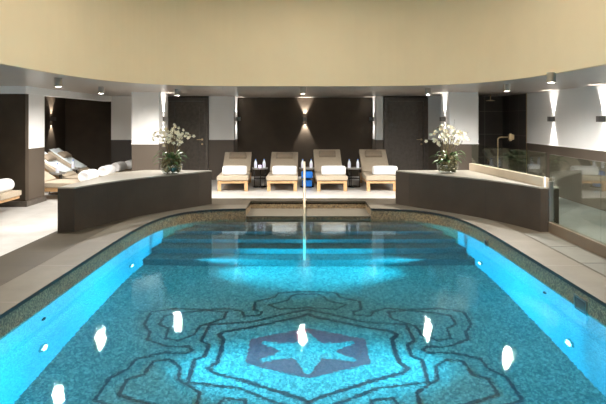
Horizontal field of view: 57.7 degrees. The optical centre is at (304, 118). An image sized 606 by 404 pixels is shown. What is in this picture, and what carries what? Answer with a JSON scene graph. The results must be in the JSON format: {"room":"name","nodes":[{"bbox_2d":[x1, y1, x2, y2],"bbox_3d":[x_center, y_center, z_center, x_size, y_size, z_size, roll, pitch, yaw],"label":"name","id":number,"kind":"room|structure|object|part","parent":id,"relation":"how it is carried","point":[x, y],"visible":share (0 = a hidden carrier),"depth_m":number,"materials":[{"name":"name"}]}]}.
{"room":"indoor swimming pool","nodes":[
{"label":"indoor swimming pool","id":0,"kind":"room"},
{"bbox_2d":[0,94,28,200],"bbox_3d":[-6.150,0.570,10.090,2.100,2.060,0.120,0,0,0],"label":"wall","id":1,"kind":"structure","parent":0,"point":[14,108],"depth_m":10.03,"materials":[{"name":"paint"}]},
{"bbox_2d":[0,201,24,206],"bbox_3d":[-6.150,1.550,10.015,2.100,0.100,0.030,0,0,0],"label":"trim","id":2,"kind":"structure","parent":1,"relation":"attached to","point":[8,203],"depth_m":10.00,"materials":[{"name":"brown wood"}]},
{"bbox_2d":[29,94,44,199],"bbox_3d":[-5.180,0.570,10.460,0.160,2.060,0.620,0,0,0],"label":"wall","id":3,"kind":"structure","parent":0,"point":[36,102],"depth_m":10.45,"materials":[{"name":"white paint"}]},
{"bbox_2d":[24,196,46,206],"bbox_3d":[-5.080,1.550,10.385,0.040,0.100,0.770,0,0,0],"label":"trim","id":4,"kind":"structure","parent":3,"relation":"attached to","point":[43,198],"depth_m":10.33,"materials":[{"name":"brown wood"}]},
{"bbox_2d":[45,96,64,171],"bbox_3d":[-6.735,0.500,13.095,0.130,2.200,4.650,0,0,0],"label":"wall","id":5,"kind":"structure","parent":0,"point":[54,106],"depth_m":14.64,"materials":[{"name":"brown paint"}]},
{"bbox_2d":[0,86,111,101],"bbox_3d":[-6.140,-0.530,12.235,2.120,0.140,4.470,0,0,0],"label":"wall","id":6,"kind":"structure","parent":0,"point":[52,92],"depth_m":11.06,"materials":[{"name":"white paint"}]},
{"bbox_2d":[65,98,110,169],"bbox_3d":[-5.925,0.500,15.360,1.650,2.200,0.120,0,0,0],"label":"wall","id":7,"kind":"structure","parent":0,"point":[87,122],"depth_m":15.30,"materials":[{"name":"brown paint"}]},
{"bbox_2d":[111,96,131,163],"bbox_3d":[-4.400,0.500,14.945,1.400,2.200,0.950,0,0,0],"label":"wall","id":8,"kind":"structure","parent":0,"point":[121,106],"depth_m":14.47,"materials":[{"name":"white paint"}]},
{"bbox_2d":[132,92,167,170],"bbox_3d":[-3.530,0.500,12.550,0.600,2.200,0.800,0,0,0],"label":"wall pillar","id":9,"kind":"structure","parent":0,"point":[149,109],"depth_m":12.15,"materials":[{"name":"white paint"}]},
{"bbox_2d":[168,96,208,96],"bbox_3d":[-3.115,0.500,15.005,1.170,2.200,0.830,0,0,0],"label":"wall","id":10,"kind":"structure","parent":0,"point":[168,96],"depth_m":14.59,"materials":[{"name":"grey paint"}]},
{"bbox_2d":[168,97,208,169],"bbox_3d":[-3.115,0.515,14.495,1.160,2.170,0.190,0,0,0],"label":"door","id":11,"kind":"structure","parent":10,"relation":"in","point":[191,114],"depth_m":14.47,"materials":[{"name":"brown wood"}]},
{"bbox_2d":[209,96,237,179],"bbox_3d":[-2.200,0.500,14.945,0.660,2.200,0.950,0,0,0],"label":"wall","id":12,"kind":"structure","parent":0,"point":[223,110],"depth_m":14.47,"materials":[{"name":"white paint"}]},
{"bbox_2d":[0,0,605,96],"bbox_3d":[-0.950,-1.519,6.700,12.500,1.862,17.400,0,0,0],"label":"ceiling","id":13,"kind":"structure","parent":0,"point":[159,42],"depth_m":9.45,"materials":[{"name":"beige paint"}]},
{"bbox_2d":[54,78,62,86],"bbox_3d":[-3.610,-0.535,8.050,0.112,0.130,0.112,0,0,0],"label":"recessed light","id":14,"kind":"object","parent":13,"relation":"in","point":[58,82],"visible":0.98,"depth_m":8.01,"materials":[{"name":"silver metal"}]},
{"bbox_2d":[98,86,103,93],"bbox_3d":[-3.780,-0.535,10.200,0.112,0.130,0.112,0,0,0],"label":"recessed light","id":15,"kind":"object","parent":13,"relation":"in","point":[100,88],"visible":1,"depth_m":10.15,"materials":[{"name":"silver metal"}]},
{"bbox_2d":[175,89,179,95],"bbox_3d":[-2.550,-0.535,11.000,0.112,0.130,0.112,0,0,0],"label":"recessed light","id":16,"kind":"object","parent":13,"relation":"in","point":[177,91],"visible":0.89,"depth_m":10.95,"materials":[{"name":"silver metal"}]},
{"bbox_2d":[300,87,305,93],"bbox_3d":[-0.040,-0.535,10.300,0.112,0.130,0.112,0,0,0],"label":"recessed light","id":17,"kind":"object","parent":13,"relation":"in","point":[302,89],"visible":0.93,"depth_m":10.25,"materials":[{"name":"silver metal"}]},
{"bbox_2d":[425,88,430,94],"bbox_3d":[2.380,-0.535,10.650,0.112,0.130,0.112,0,0,0],"label":"recessed light","id":18,"kind":"object","parent":13,"relation":"in","point":[427,90],"visible":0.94,"depth_m":10.60,"materials":[{"name":"silver metal"}]},
{"bbox_2d":[503,84,509,91],"bbox_3d":[3.450,-0.535,9.400,0.112,0.130,0.112,0,0,0],"label":"recessed light","id":19,"kind":"object","parent":13,"relation":"in","point":[506,87],"visible":0.97,"depth_m":9.36,"materials":[{"name":"silver metal"}]},
{"bbox_2d":[547,72,555,82],"bbox_3d":[3.180,-0.535,7.100,0.112,0.130,0.112,0,0,0],"label":"recessed light","id":20,"kind":"object","parent":13,"relation":"in","point":[551,76],"visible":0.99,"depth_m":7.05,"materials":[{"name":"silver metal"}]},
{"bbox_2d":[0,177,605,285],"bbox_3d":[-0.950,1.630,6.700,12.500,0.060,17.400,0,0,0],"label":"floor","id":21,"kind":"structure","parent":0,"point":[23,259],"depth_m":9.03,"materials":[{"name":"beige stone"}]},
{"bbox_2d":[0,190,20,202],"bbox_3d":[-6.045,1.425,9.420,2.050,0.350,0.660,0,0,0],"label":"sun lounger","id":22,"kind":"object","parent":21,"relation":"on","point":[10,195],"visible":0.98,"depth_m":9.41,"materials":[{"name":"beige fabric"}]},
{"bbox_2d":[0,178,13,192],"bbox_3d":[-5.240,1.146,9.438,0.256,0.218,0.544,0,0,0],"label":"rolled towel","id":23,"kind":"object","parent":22,"relation":"on","point":[6,184],"visible":1,"depth_m":9.46,"materials":[{"name":"white fabric"}]},
{"bbox_3d":[-6.050,1.375,9.420,2.000,0.050,0.620,0,0,0],"label":"bench frame","id":24,"kind":"part","parent":22,"relation":"part of","materials":[{"name":"brown wood"}]},
{"bbox_2d":[48,172,65,194],"bbox_3d":[-5.300,1.370,11.740,0.366,0.460,0.366,0,0,0],"label":"side table","id":25,"kind":"object","parent":21,"relation":"on","point":[51,173],"visible":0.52,"depth_m":11.66,"materials":[{"name":"black paint"}]},
{"bbox_2d":[48,172,65,174],"bbox_3d":[-5.300,1.157,11.740,0.366,0.035,0.366,0,0,0],"label":"tray","id":26,"kind":"object","parent":25,"relation":"on","point":[52,173],"depth_m":11.62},
{"bbox_2d":[45,171,80,191],"bbox_3d":[-5.125,1.184,11.220,1.870,0.832,0.690,0,0,0],"label":"sun lounger","id":27,"kind":"object","parent":21,"relation":"on","point":[52,184],"visible":0.2,"depth_m":10.92,"materials":[{"name":"beige fabric"}]},
{"bbox_2d":[45,171,55,181],"bbox_3d":[-5.605,1.042,11.220,0.779,0.548,0.670,0,0,0],"label":"cushion","id":28,"kind":"object","parent":27,"relation":"on","point":[48,177],"depth_m":11.35,"materials":[{"name":"beige fabric"}]},
{"bbox_3d":[-5.140,1.403,11.220,1.840,0.075,0.650,0,0,0],"label":"frame","id":29,"kind":"part","parent":27,"relation":"part of","materials":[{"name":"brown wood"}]},
{"bbox_2d":[45,179,80,187],"bbox_3d":[-4.745,1.307,11.220,1.110,0.111,0.690,0,0,0],"label":"seat cushion","id":30,"kind":"object","parent":27,"relation":"on","point":[49,183],"depth_m":10.92,"materials":[{"name":"beige fabric"}]},
{"bbox_2d":[78,169,98,180],"bbox_3d":[-4.420,1.146,11.238,0.256,0.218,0.544,0,0,0],"label":"rolled towel","id":31,"kind":"object","parent":27,"relation":"on","point":[84,175],"visible":0.86,"depth_m":10.99,"materials":[{"name":"white fabric"}]},
{"bbox_2d":[45,154,99,178],"bbox_3d":[-5.125,1.184,12.260,1.870,0.832,0.690,0,0,0],"label":"sun lounger","id":32,"kind":"object","parent":21,"relation":"on","point":[48,157],"visible":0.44,"depth_m":12.01,"materials":[{"name":"beige fabric"}]},
{"bbox_2d":[45,154,56,161],"bbox_3d":[-5.718,0.865,12.260,0.200,0.167,0.410,0,0,0],"label":"pillow","id":33,"kind":"object","parent":32,"relation":"on","point":[48,157],"depth_m":12.20,"materials":[{"name":"beige fabric"}]},
{"bbox_2d":[45,152,72,171],"bbox_3d":[-5.633,0.948,12.260,0.712,0.476,0.525,0,0,0],"label":"towel","id":34,"kind":"object","parent":32,"relation":"on","point":[63,168],"visible":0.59,"depth_m":12.26,"materials":[{"name":"white fabric"}]},
{"bbox_2d":[45,162,76,177],"bbox_3d":[-5.605,1.042,12.260,0.779,0.548,0.670,0,0,0],"label":"cushion","id":35,"kind":"object","parent":32,"relation":"on","point":[48,168],"depth_m":11.95,"materials":[{"name":"beige fabric"}]},
{"bbox_2d":[62,174,99,178],"bbox_3d":[-4.745,1.307,12.260,1.110,0.111,0.690,0,0,0],"label":"seat cushion","id":36,"kind":"object","parent":32,"relation":"on","point":[64,176],"depth_m":11.98,"materials":[{"name":"beige fabric"}]},
{"bbox_2d":[98,165,115,175],"bbox_3d":[-4.420,1.146,12.278,0.256,0.218,0.544,0,0,0],"label":"rolled towel","id":37,"kind":"object","parent":32,"relation":"on","point":[108,169],"visible":0.88,"depth_m":12.03,"materials":[{"name":"white fabric"}]},
{"bbox_2d":[48,151,131,178],"bbox_3d":[-5.205,1.184,13.270,1.870,0.832,0.690,0,0,0],"label":"sun lounger","id":38,"kind":"object","parent":21,"relation":"on","point":[64,154],"visible":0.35,"depth_m":13.03,"materials":[{"name":"beige fabric"}]},
{"bbox_2d":[57,151,71,157],"bbox_3d":[-5.798,0.865,13.270,0.200,0.167,0.410,0,0,0],"label":"pillow","id":39,"kind":"object","parent":38,"relation":"on","point":[64,154],"depth_m":13.16,"materials":[{"name":"beige fabric"}]},
{"bbox_2d":[49,148,86,167],"bbox_3d":[-5.713,0.948,13.270,0.712,0.476,0.525,0,0,0],"label":"towel","id":40,"kind":"object","parent":38,"relation":"on","point":[69,160],"visible":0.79,"depth_m":13.23,"materials":[{"name":"white fabric"}]},
{"bbox_2d":[48,151,89,172],"bbox_3d":[-5.685,1.042,13.270,0.779,0.548,0.670,0,0,0],"label":"cushion","id":41,"kind":"object","parent":38,"relation":"on","point":[64,154],"depth_m":13.00,"materials":[{"name":"beige fabric"}]},
{"bbox_2d":[111,161,126,171],"bbox_3d":[-4.500,1.146,13.288,0.256,0.218,0.544,0,0,0],"label":"rolled towel","id":42,"kind":"object","parent":38,"relation":"on","point":[120,166],"visible":0.76,"depth_m":13.11,"materials":[{"name":"white fabric"}]},
{"bbox_2d":[58,170,211,231],"bbox_3d":[-3.068,1.284,9.334,1.226,0.631,3.122,0,0,30],"label":"wall","id":43,"kind":"structure","parent":21,"relation":"on","point":[117,196],"depth_m":8.91,"materials":[{"name":"brown stone"}]},
{"bbox_2d":[151,122,195,173],"bbox_3d":[-2.371,0.480,9.708,0.687,0.974,0.664,0,0,-42],"label":"orchid arrangement","id":44,"kind":"object","parent":43,"relation":"on","point":[171,162],"visible":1,"depth_m":9.67,"materials":[{"name":"white plant"}]},
{"bbox_2d":[217,152,251,190],"bbox_3d":[-1.646,1.216,13.074,0.690,0.769,1.870,0,0,-3],"label":"sun lounger","id":45,"kind":"object","parent":21,"relation":"on","point":[230,158],"visible":0.84,"depth_m":13.39,"materials":[{"name":"brown wood"}]},
{"bbox_2d":[217,172,250,180],"bbox_3d":[-1.627,1.307,12.694,0.690,0.111,1.110,0,0,-3],"label":"seat cushion","id":46,"kind":"object","parent":45,"relation":"on","point":[220,177],"depth_m":12.15,"materials":[{"name":"beige fabric"}]},
{"bbox_2d":[222,166,246,174],"bbox_3d":[-1.581,1.153,12.390,0.543,0.203,0.250,0,0,-3],"label":"rolled towel","id":47,"kind":"object","parent":45,"relation":"on","point":[226,170],"visible":1,"depth_m":12.28,"materials":[{"name":"white fabric"}]},
{"bbox_3d":[-1.647,1.403,13.089,0.650,0.075,1.840,0,0,-3],"label":"frame","id":48,"kind":"part","parent":45,"relation":"part of","materials":[{"name":"brown wood"}]},
{"bbox_2d":[229,152,245,158],"bbox_3d":[-1.678,0.910,13.711,0.410,0.157,0.205,0,0,-3],"label":"pillow","id":49,"kind":"object","parent":45,"relation":"on","point":[234,155],"depth_m":13.63,"materials":[{"name":"beige fabric"}]},
{"bbox_2d":[223,152,251,171],"bbox_3d":[-1.672,1.076,13.582,0.670,0.480,0.815,0,0,-3],"label":"cushion","id":50,"kind":"object","parent":45,"relation":"on","point":[230,158],"depth_m":13.60,"materials":[{"name":"beige fabric"}]},
{"bbox_3d":[-1.309,1.482,12.232,0.076,0.235,0.075,0,0,-3],"label":"leg","id":51,"kind":"part","parent":45,"relation":"part of","materials":[{"name":"brown wood"}]},
{"bbox_2d":[252,167,267,187],"bbox_3d":[-1.060,1.370,12.950,0.366,0.460,0.366,0,0,0],"label":"side table","id":52,"kind":"object","parent":21,"relation":"on","point":[257,168],"visible":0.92,"depth_m":12.87,"materials":[{"name":"black paint"}]},
{"bbox_2d":[252,167,267,169],"bbox_3d":[-1.060,1.157,12.950,0.366,0.035,0.366,0,0,0],"label":"tray","id":53,"kind":"object","parent":52,"relation":"on","point":[257,168],"depth_m":12.81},
{"bbox_2d":[266,152,297,190],"bbox_3d":[-0.510,1.216,13.075,0.690,0.769,1.870,0,0,0],"label":"sun lounger","id":54,"kind":"object","parent":21,"relation":"on","point":[277,158],"visible":0.87,"depth_m":13.37,"materials":[{"name":"beige fabric"}]},
{"bbox_2d":[266,172,297,180],"bbox_3d":[-0.510,1.307,12.695,0.690,0.111,1.110,0,0,0],"label":"seat cushion","id":55,"kind":"object","parent":54,"relation":"on","point":[270,177],"depth_m":12.14,"materials":[{"name":"beige fabric"}]},
{"bbox_3d":[-0.510,1.403,13.090,0.650,0.075,1.840,0,0,0],"label":"frame","id":56,"kind":"part","parent":54,"relation":"part of","materials":[{"name":"brown wood"}]},
{"bbox_2d":[270,152,297,171],"bbox_3d":[-0.510,1.076,13.583,0.670,0.480,0.815,0,0,0],"label":"cushion","id":57,"kind":"object","parent":54,"relation":"on","point":[277,158],"depth_m":13.61,"materials":[{"name":"beige fabric"}]},
{"bbox_2d":[272,166,296,174],"bbox_3d":[-0.461,1.153,12.390,0.543,0.203,0.250,0,0,0],"label":"rolled towel","id":58,"kind":"object","parent":54,"relation":"on","point":[276,170],"visible":1,"depth_m":12.27,"materials":[{"name":"white fabric"}]},
{"bbox_2d":[276,152,292,158],"bbox_3d":[-0.510,0.910,13.713,0.410,0.157,0.205,0,0,0],"label":"pillow","id":59,"kind":"object","parent":54,"relation":"on","point":[280,155],"depth_m":13.63,"materials":[{"name":"beige fabric"}]},
{"bbox_2d":[0,203,605,337],"bbox_3d":[0.060,2.517,6.130,5.160,1.766,9.200,0,0,0],"label":"swimming pool","id":60,"kind":"object","parent":21,"relation":"in","point":[596,310],"visible":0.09,"depth_m":8.32,"materials":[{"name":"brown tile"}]},
{"bbox_2d":[0,205,605,314],"bbox_3d":[0.060,1.613,5.693,5.948,0.030,9.114,0,0,0],"label":"trim","id":61,"kind":"structure","parent":60,"relation":"attached to","point":[13,292],"depth_m":6.35,"materials":[{"name":"stone"}]},
{"bbox_2d":[0,209,605,318],"bbox_3d":[0.060,1.618,5.693,5.100,0.032,8.267,0,0,0],"label":"trim","id":62,"kind":"structure","parent":60,"relation":"attached to","point":[149,223],"depth_m":6.62,"materials":[{"name":"tile"}]},
{"bbox_2d":[0,219,605,403],"bbox_3d":[0.060,2.575,5.700,5.180,1.550,8.360,0,0,0],"label":"pool water","id":63,"kind":"object","parent":60,"relation":"on","point":[248,311],"visible":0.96,"depth_m":4.82,"materials":[{"name":"blue liquid"}]},
{"bbox_2d":[302,161,306,237],"bbox_3d":[-0.010,1.915,9.603,0.090,2.167,2.644,0,0,0],"label":"pool handrail","id":64,"kind":"object","parent":60,"relation":"attached to","point":[304,199],"visible":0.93,"depth_m":8.36,"materials":[{"name":"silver metal"}]},
{"bbox_3d":[-0.010,1.915,9.590,0.037,2.167,2.618,0,0,0],"label":"rail","id":65,"kind":"part","parent":64,"relation":"part of","materials":[{"name":"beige metal"}]},
{"bbox_2d":[574,293,587,312],"bbox_3d":[2.611,1.780,5.210,0.016,0.180,0.240,0,0,0],"label":"skimmer cover","id":66,"kind":"object","parent":60,"relation":"attached to","point":[581,303],"visible":0.59,"depth_m":5.19,"materials":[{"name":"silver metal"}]},
{"bbox_3d":[2.615,1.780,5.210,0.008,0.144,0.204,0,0,0],"label":"plate","id":67,"kind":"part","parent":66,"relation":"part of","materials":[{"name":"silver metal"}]},
{"bbox_2d":[299,167,314,187],"bbox_3d":[0.045,1.370,12.950,0.366,0.460,0.366,0,0,-29],"label":"side table","id":68,"kind":"object","parent":21,"relation":"on","point":[306,168],"visible":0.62,"depth_m":12.85,"materials":[{"name":"black paint"}]},
{"bbox_2d":[301,170,311,177],"bbox_3d":[0.045,1.298,12.930,0.260,0.182,0.200,0,0,0],"label":"bundle","id":69,"kind":"object","parent":68,"relation":"on","point":[308,173],"visible":0.9,"depth_m":12.83,"materials":[{"name":"fabric"}]},
{"bbox_2d":[302,179,311,186],"bbox_3d":[0.045,1.499,12.930,0.240,0.172,0.200,0,0,0],"label":"bundle","id":70,"kind":"object","parent":68,"relation":"on","point":[308,182],"visible":0.85,"depth_m":12.83,"materials":[{"name":"fabric"}]},
{"bbox_2d":[313,149,347,190],"bbox_3d":[0.572,1.184,13.075,0.690,0.832,1.870,0,0,-2],"label":"sun lounger","id":71,"kind":"object","parent":21,"relation":"on","point":[322,157],"visible":0.84,"depth_m":13.36,"materials":[{"name":"beige fabric"}]},
{"bbox_2d":[319,150,335,156],"bbox_3d":[0.554,0.865,13.667,0.410,0.167,0.200,0,0,-2],"label":"pillow","id":72,"kind":"object","parent":71,"relation":"on","point":[322,153],"depth_m":13.59,"materials":[{"name":"beige fabric"}]},
{"bbox_2d":[313,149,341,171],"bbox_3d":[0.558,1.042,13.554,0.670,0.548,0.779,0,0,-2],"label":"cushion","id":73,"kind":"object","parent":71,"relation":"on","point":[322,157],"depth_m":13.56,"materials":[{"name":"beige fabric"}]},
{"bbox_3d":[0.572,1.403,13.090,0.650,0.075,1.840,0,0,-2],"label":"frame","id":74,"kind":"part","parent":71,"relation":"part of","materials":[{"name":"brown wood"}]},
{"bbox_2d":[314,172,347,180],"bbox_3d":[0.584,1.307,12.695,0.690,0.111,1.110,0,0,-2],"label":"seat cushion","id":75,"kind":"object","parent":71,"relation":"on","point":[318,176],"depth_m":12.15,"materials":[{"name":"beige fabric"}]},
{"bbox_2d":[321,166,345,174],"bbox_3d":[0.639,1.153,12.390,0.543,0.203,0.250,0,0,-2],"label":"rolled towel","id":76,"kind":"object","parent":71,"relation":"on","point":[325,170],"visible":1,"depth_m":12.27,"materials":[{"name":"white fabric"}]},
{"bbox_3d":[0.893,1.482,12.226,0.076,0.235,0.075,0,0,-2],"label":"leg","id":77,"kind":"part","parent":71,"relation":"part of","materials":[{"name":"brown wood"}]},
{"bbox_2d":[346,167,360,187],"bbox_3d":[1.140,1.370,12.950,0.366,0.460,0.366,0,0,-17],"label":"side table","id":78,"kind":"object","parent":21,"relation":"on","point":[351,168],"visible":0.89,"depth_m":12.85,"materials":[{"name":"black paint"}]},
{"bbox_2d":[346,167,360,169],"bbox_3d":[1.140,1.157,12.950,0.366,0.035,0.366,0,0,-17],"label":"tray","id":79,"kind":"object","parent":78,"relation":"on","point":[352,168],"depth_m":12.80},
{"bbox_2d":[359,149,395,190],"bbox_3d":[1.700,1.184,13.075,0.690,0.832,1.870,0,0,0],"label":"sun lounger","id":80,"kind":"object","parent":21,"relation":"on","point":[369,158],"visible":0.8,"depth_m":13.35,"materials":[{"name":"beige fabric"}]},
{"bbox_3d":[1.405,1.482,12.217,0.076,0.235,0.075,0,0,0],"label":"leg","id":81,"kind":"part","parent":80,"relation":"part of","materials":[{"name":"brown wood"}]},
{"bbox_2d":[365,150,381,156],"bbox_3d":[1.700,0.865,13.668,0.410,0.167,0.200,0,0,0],"label":"pillow","id":82,"kind":"object","parent":80,"relation":"on","point":[368,153],"depth_m":13.59,"materials":[{"name":"beige fabric"}]},
{"bbox_2d":[359,149,388,171],"bbox_3d":[1.700,1.042,13.555,0.670,0.548,0.779,0,0,0],"label":"cushion","id":83,"kind":"object","parent":80,"relation":"on","point":[369,158],"depth_m":13.55,"materials":[{"name":"beige fabric"}]},
{"bbox_3d":[1.700,1.403,13.090,0.650,0.075,1.840,0,0,0],"label":"frame","id":84,"kind":"part","parent":80,"relation":"part of","materials":[{"name":"brown wood"}]},
{"bbox_2d":[361,172,395,180],"bbox_3d":[1.700,1.307,12.695,0.690,0.111,1.110,0,0,0],"label":"seat cushion","id":85,"kind":"object","parent":80,"relation":"on","point":[367,176],"depth_m":12.15,"materials":[{"name":"beige fabric"}]},
{"bbox_2d":[372,166,397,174],"bbox_3d":[1.799,1.153,12.390,0.543,0.203,0.250,0,0,0],"label":"rolled towel","id":86,"kind":"object","parent":80,"relation":"on","point":[376,170],"visible":0.84,"depth_m":12.27,"materials":[{"name":"white fabric"}]},
{"bbox_2d":[396,170,558,231],"bbox_3d":[3.106,1.284,9.365,1.299,0.631,3.203,0,0,-32],"label":"wall","id":87,"kind":"structure","parent":21,"relation":"on","point":[464,192],"depth_m":8.96,"materials":[{"name":"brown stone"}]},
{"bbox_2d":[424,120,469,173],"bbox_3d":[2.580,0.467,9.846,0.666,1.000,0.645,0,0,-37],"label":"orchid arrangement","id":88,"kind":"object","parent":87,"relation":"on","point":[448,161],"visible":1,"depth_m":9.80,"materials":[{"name":"white plant"}]},
{"bbox_2d":[497,133,513,167],"bbox_3d":[4.647,0.968,12.750,0.386,1.265,0.080,0,0,0],"label":"shower mixer","id":89,"kind":"object","parent":21,"relation":"on","point":[510,136],"visible":0.98,"depth_m":12.74,"materials":[{"name":"gold metal"}]},
{"bbox_2d":[469,144,605,258],"bbox_3d":[3.443,1.040,4.261,0.347,1.120,12.322,0,0,-2],"label":"glass balustrade","id":90,"kind":"object","parent":21,"relation":"on","point":[595,246],"visible":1,"depth_m":7.74,"materials":[{"name":"clear glass"}]},
{"bbox_3d":[3.469,1.167,7.765,0.062,0.575,0.050,0,0,0],"label":"post","id":91,"kind":"part","parent":90,"relation":"part of","materials":[{"name":"silver metal"}]},
{"bbox_3d":[-5.400,1.370,12.765,0.366,0.460,0.366,0,0,0],"label":"side table","id":92,"kind":"object","parent":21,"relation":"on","visible":0},
{"bbox_2d":[71,160,74,168],"bbox_3d":[-5.380,1.052,12.760,0.072,0.222,0.072,0,0,0],"label":"water bottle","id":93,"kind":"object","parent":92,"relation":"on","point":[72,163],"visible":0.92,"depth_m":12.73,"materials":[{"name":"white plastic"}]},
{"bbox_3d":[-4.500,1.426,14.000,1.100,0.349,0.600,0,0,0],"label":"bench","id":94,"kind":"object","parent":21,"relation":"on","visible":0},
{"bbox_2d":[125,160,131,168],"bbox_3d":[-4.420,1.146,13.948,0.256,0.218,0.544,0,0,0],"label":"rolled towel","id":95,"kind":"object","parent":94,"relation":"on","point":[128,162],"visible":0.44,"depth_m":13.69,"materials":[{"name":"white fabric"}]},
{"bbox_2d":[238,97,371,176],"bbox_3d":[0.000,0.500,15.360,3.740,2.200,0.120,0,0,0],"label":"wall","id":96,"kind":"structure","parent":0,"point":[266,125],"depth_m":15.30,"materials":[{"name":"brown paint"}]},
{"bbox_2d":[372,96,382,148],"bbox_3d":[1.965,0.500,14.945,0.190,2.200,0.950,0,0,0],"label":"wall","id":97,"kind":"structure","parent":0,"point":[377,101],"depth_m":14.47,"materials":[{"name":"white paint"}]},
{"bbox_2d":[383,96,426,96],"bbox_3d":[2.650,0.500,15.005,1.180,2.200,0.830,0,0,0],"label":"wall","id":98,"kind":"structure","parent":0,"point":[383,96],"depth_m":14.59,"materials":[{"name":"grey paint"}]},
{"bbox_2d":[383,97,427,169],"bbox_3d":[2.650,0.515,14.495,1.160,2.170,0.190,0,0,0],"label":"door","id":99,"kind":"structure","parent":98,"relation":"in","point":[405,119],"depth_m":14.47,"materials":[{"name":"brown wood"}]},
{"bbox_2d":[427,96,478,169],"bbox_3d":[3.905,0.500,14.945,1.330,2.200,0.950,0,0,0],"label":"wall","id":100,"kind":"structure","parent":0,"point":[434,102],"depth_m":14.47,"materials":[{"name":"white paint"}]},
{"bbox_2d":[441,92,477,169],"bbox_3d":[3.540,0.500,12.650,0.640,2.200,0.800,0,0,0],"label":"wall pillar","id":101,"kind":"structure","parent":0,"point":[461,107],"depth_m":12.25,"materials":[{"name":"white paint"}]},
{"bbox_2d":[479,96,502,168],"bbox_3d":[4.935,0.500,14.945,0.730,2.200,0.950,0,0,0],"label":"wall","id":102,"kind":"structure","parent":0,"point":[490,112],"depth_m":14.47,"materials":[{"name":"black tile"}]},
{"bbox_2d":[503,84,605,210],"bbox_3d":[5.270,0.500,6.235,0.140,2.200,16.470,0,0,0],"label":"wall","id":103,"kind":"structure","parent":0,"point":[575,111],"depth_m":11.06,"materials":[{"name":"white paint"}]},
{"bbox_2d":[526,93,526,172],"bbox_3d":[5.195,0.500,12.900,0.010,2.200,0.030,0,0,0],"label":"trim","id":104,"kind":"structure","parent":103,"relation":"attached to","point":[526,93],"depth_m":12.89,"materials":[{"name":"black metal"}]},
{"bbox_2d":[547,117,554,120],"bbox_3d":[5.145,0.000,11.500,0.110,0.100,0.110,0,0,0],"label":"wall sconce","id":105,"kind":"object","parent":103,"relation":"attached to","point":[548,118],"visible":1,"depth_m":11.44,"materials":[{"name":"grey metal"}]},
{"bbox_2d":[526,142,605,150],"bbox_3d":[5.192,0.550,5.450,0.015,0.020,14.900,0,0,0],"label":"trim","id":106,"kind":"structure","parent":103,"relation":"attached to","point":[526,142],"depth_m":10.81,"materials":[{"name":"white paint"}]},
{"bbox_2d":[596,116,605,121],"bbox_3d":[5.145,0.000,9.570,0.110,0.100,0.110,0,0,0],"label":"wall sconce","id":107,"kind":"object","parent":103,"relation":"attached to","point":[598,118],"visible":1,"depth_m":9.52,"materials":[{"name":"grey metal"}]},
{"bbox_2d":[526,234,605,275],"bbox_3d":[3.230,1.599,2.935,0.340,0.003,9.470,0,0,0],"label":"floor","id":108,"kind":"structure","parent":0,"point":[594,262],"depth_m":6.58,"materials":[{"name":"grey stone"}]}
]}

